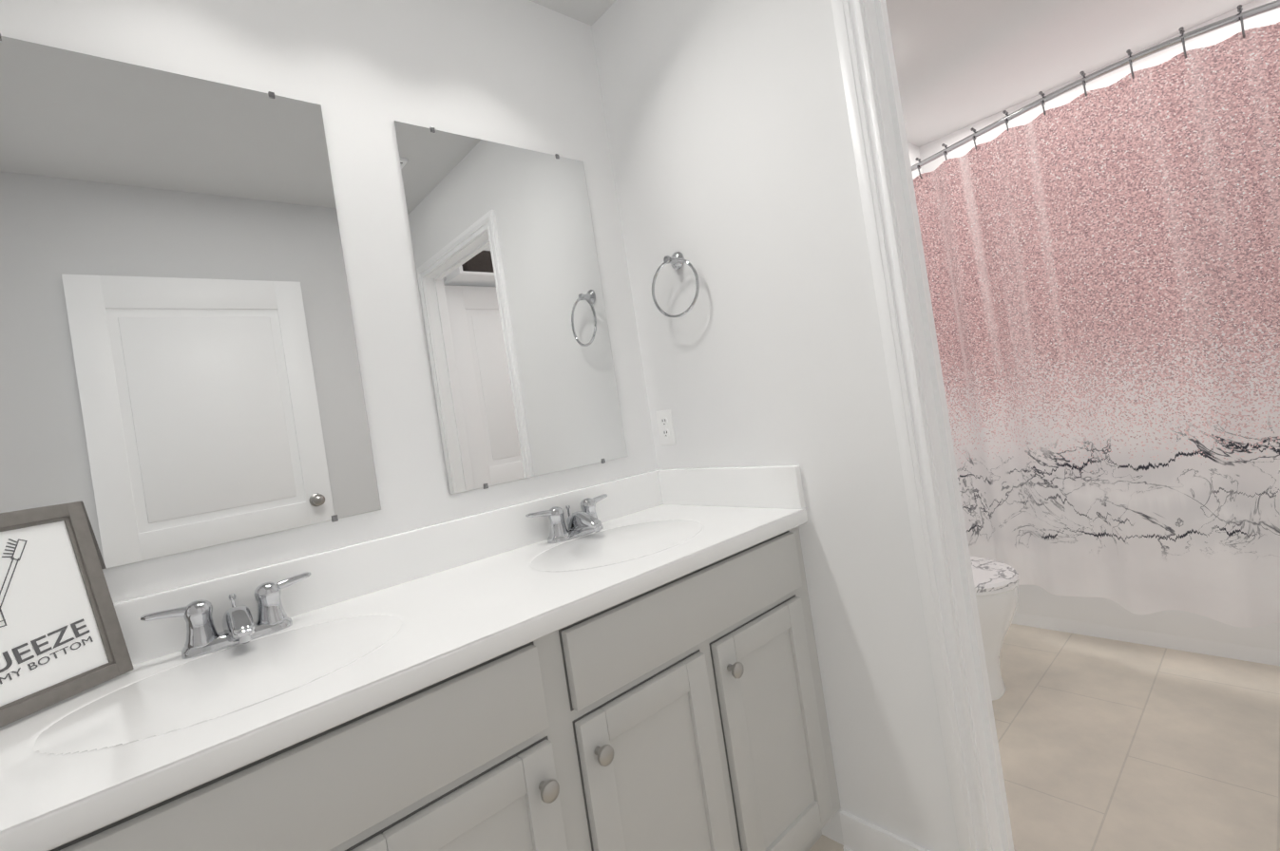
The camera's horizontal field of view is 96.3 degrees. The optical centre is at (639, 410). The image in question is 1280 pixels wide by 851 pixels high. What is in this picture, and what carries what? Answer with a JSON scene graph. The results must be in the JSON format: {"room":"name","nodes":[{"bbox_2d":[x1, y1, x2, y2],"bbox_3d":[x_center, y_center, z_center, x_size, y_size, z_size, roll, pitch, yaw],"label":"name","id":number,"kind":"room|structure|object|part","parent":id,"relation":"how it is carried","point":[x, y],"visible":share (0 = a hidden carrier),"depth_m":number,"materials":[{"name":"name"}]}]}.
{"room":"bathroom","nodes":[
{"label":"bathroom","id":0,"kind":"room"},
{"bbox_2d":[0,0,657,603],"bbox_3d":[0.213,-0.065,2.196,4.440,2.583,0.129,-8,0,-41],"label":"wall","id":1,"kind":"structure","parent":0,"point":[180,370],"depth_m":1.30,"materials":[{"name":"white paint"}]},
{"bbox_3d":[-0.338,-0.297,1.671,0.600,0.983,0.008,-8,0,-41],"label":"mirror","id":2,"kind":"part","parent":1,"relation":"part of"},
{"bbox_2d":[591,0,959,850],"bbox_3d":[0.661,-0.134,1.290,0.092,2.583,1.850,-8,0,-41],"label":"wall","id":3,"kind":"structure","parent":0,"point":[732,152],"depth_m":1.51,"materials":[{"name":"paint"}]},
{"bbox_2d":[655,409,675,445],"bbox_3d":[0.085,0.059,1.899,0.008,0.116,0.072,-8,0,-41],"label":"electrical outlet","id":4,"kind":"object","parent":3,"relation":"attached to","point":[665,426],"visible":1,"depth_m":1.90,"materials":[{"name":"white plastic"}]},
{"bbox_2d":[651,251,699,318],"bbox_3d":[0.115,-0.387,1.752,0.059,0.207,0.180,-8,0,-41],"label":"towel ring","id":5,"kind":"object","parent":3,"relation":"attached to","point":[677,260],"visible":1,"depth_m":1.76,"materials":[{"name":"silver metal"}]},
{"bbox_2d":[657,464,805,510],"bbox_3d":[0.251,0.232,1.726,0.023,0.117,0.542,-8,0,-41],"label":"backsplash","id":6,"kind":"structure","parent":3,"relation":"attached to","point":[781,487],"depth_m":1.68,"materials":[{"name":"white stone"}]},
{"bbox_2d":[839,810,929,850],"bbox_3d":[0.649,1.121,1.432,0.018,0.105,0.311,-8,0,-41],"label":"baseboard","id":7,"kind":"structure","parent":3,"relation":"attached to","point":[859,834],"depth_m":1.47,"materials":[{"name":"paint"}]},
{"bbox_2d":[830,0,1014,850],"bbox_3d":[0.940,-0.009,0.996,0.133,2.251,0.946,-8,0,-41],"label":"door frame","id":8,"kind":"structure","parent":3,"relation":"attached to","point":[924,433],"depth_m":1.29,"materials":[{"name":"paint"}]},
{"bbox_2d":[529,0,1254,147],"bbox_3d":[0.654,-1.469,1.460,4.440,0.060,2.090,-8,0,-41],"label":"ceiling","id":9,"kind":"structure","parent":0,"point":[961,64],"depth_m":2.49,"materials":[{"name":"paint"}]},
{"bbox_2d":[907,142,922,179],"bbox_3d":[0.987,-0.179,2.738,2.308,2.583,0.100,-8,0,-41],"label":"wall","id":10,"kind":"structure","parent":0,"point":[914,152],"depth_m":3.40,"materials":[{"name":"paint"}]},
{"bbox_2d":[808,624,1279,850],"bbox_3d":[1.047,1.145,1.454,4.440,0.060,2.090,-8,0,-41],"label":"floor","id":11,"kind":"structure","parent":0,"point":[1107,745],"depth_m":1.77,"materials":[{"name":"tile"}]},
{"bbox_2d":[22,517,840,850],"bbox_3d":[-0.263,0.858,1.200,1.617,0.894,0.580,-8,0,-41],"label":"bathroom vanity","id":12,"kind":"object","parent":11,"relation":"on","point":[627,664],"depth_m":1.04,"materials":[{"name":"grey wood"}]},
{"bbox_2d":[0,502,807,850],"bbox_3d":[-0.346,0.399,1.202,1.639,0.039,0.565,-8,0,-41],"label":"countertop","id":13,"kind":"structure","parent":12,"relation":"on","point":[168,720],"depth_m":0.92,"materials":[{"name":"white stone"}]},
{"bbox_2d":[0,501,133,727],"bbox_3d":[-0.976,0.315,0.877,0.017,0.312,0.275,-21,-3,13],"label":"picture frame","id":14,"kind":"object","parent":13,"relation":"on","point":[62,639],"visible":1,"depth_m":0.94,"materials":[{"name":"paper"}]},
{"bbox_2d":[139,572,311,660],"bbox_3d":[-0.749,0.391,1.069,0.270,0.095,0.147,-8,0,-41],"label":"faucet","id":15,"kind":"object","parent":13,"relation":"on","point":[241,637],"depth_m":1.06,"materials":[{"name":"silver metal"}]},
{"bbox_2d":[113,469,661,666],"bbox_3d":[-0.533,0.349,1.406,1.639,0.117,0.023,-8,0,-41],"label":"backsplash","id":16,"kind":"structure","parent":13,"relation":"on","point":[168,621],"depth_m":1.29,"materials":[{"name":"white stone"}]},
{"bbox_2d":[525,494,608,544],"bbox_3d":[-0.160,0.304,1.589,0.270,0.095,0.147,-8,0,-41],"label":"faucet","id":17,"kind":"object","parent":13,"relation":"on","point":[584,527],"depth_m":1.57,"materials":[{"name":"silver metal"}]},
{"bbox_2d":[970,556,1018,701],"bbox_3d":[1.170,0.675,2.300,0.450,0.837,0.609,-8,0,-41],"label":"toilet","id":18,"kind":"object","parent":11,"relation":"on","point":[996,583],"visible":0.23,"depth_m":2.08,"materials":[{"name":"ceramic"}]},
{"bbox_2d":[1011,585,1279,666],"bbox_3d":[2.334,0.711,2.555,0.731,0.420,1.744,-8,0,-41],"label":"bathtub","id":19,"kind":"object","parent":11,"relation":"on","point":[1042,608],"visible":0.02,"depth_m":2.33,"materials":[{"name":"ceramic"}]},
{"bbox_2d":[918,0,1279,173],"bbox_3d":[2.460,-0.401,2.877,0.120,2.583,1.850,-8,0,-41],"label":"wall","id":20,"kind":"structure","parent":0,"point":[1209,39],"depth_m":2.83,"materials":[{"name":"paint"}]},
{"bbox_3d":[1.491,-0.260,0.715,4.440,2.583,0.120,-8,0,-41],"label":"wall","id":21,"kind":"structure","parent":0,"visible":0},
{"bbox_2d":[911,0,1279,628],"bbox_3d":[1.863,-0.255,2.273,0.311,2.077,1.754,-8,0,-41],"label":"shower curtain","id":22,"kind":"object","parent":21,"relation":"attached to","point":[1103,272],"visible":0.85,"depth_m":2.14,"materials":[{"name":"fabric"},{"name":"metal"}]}
]}

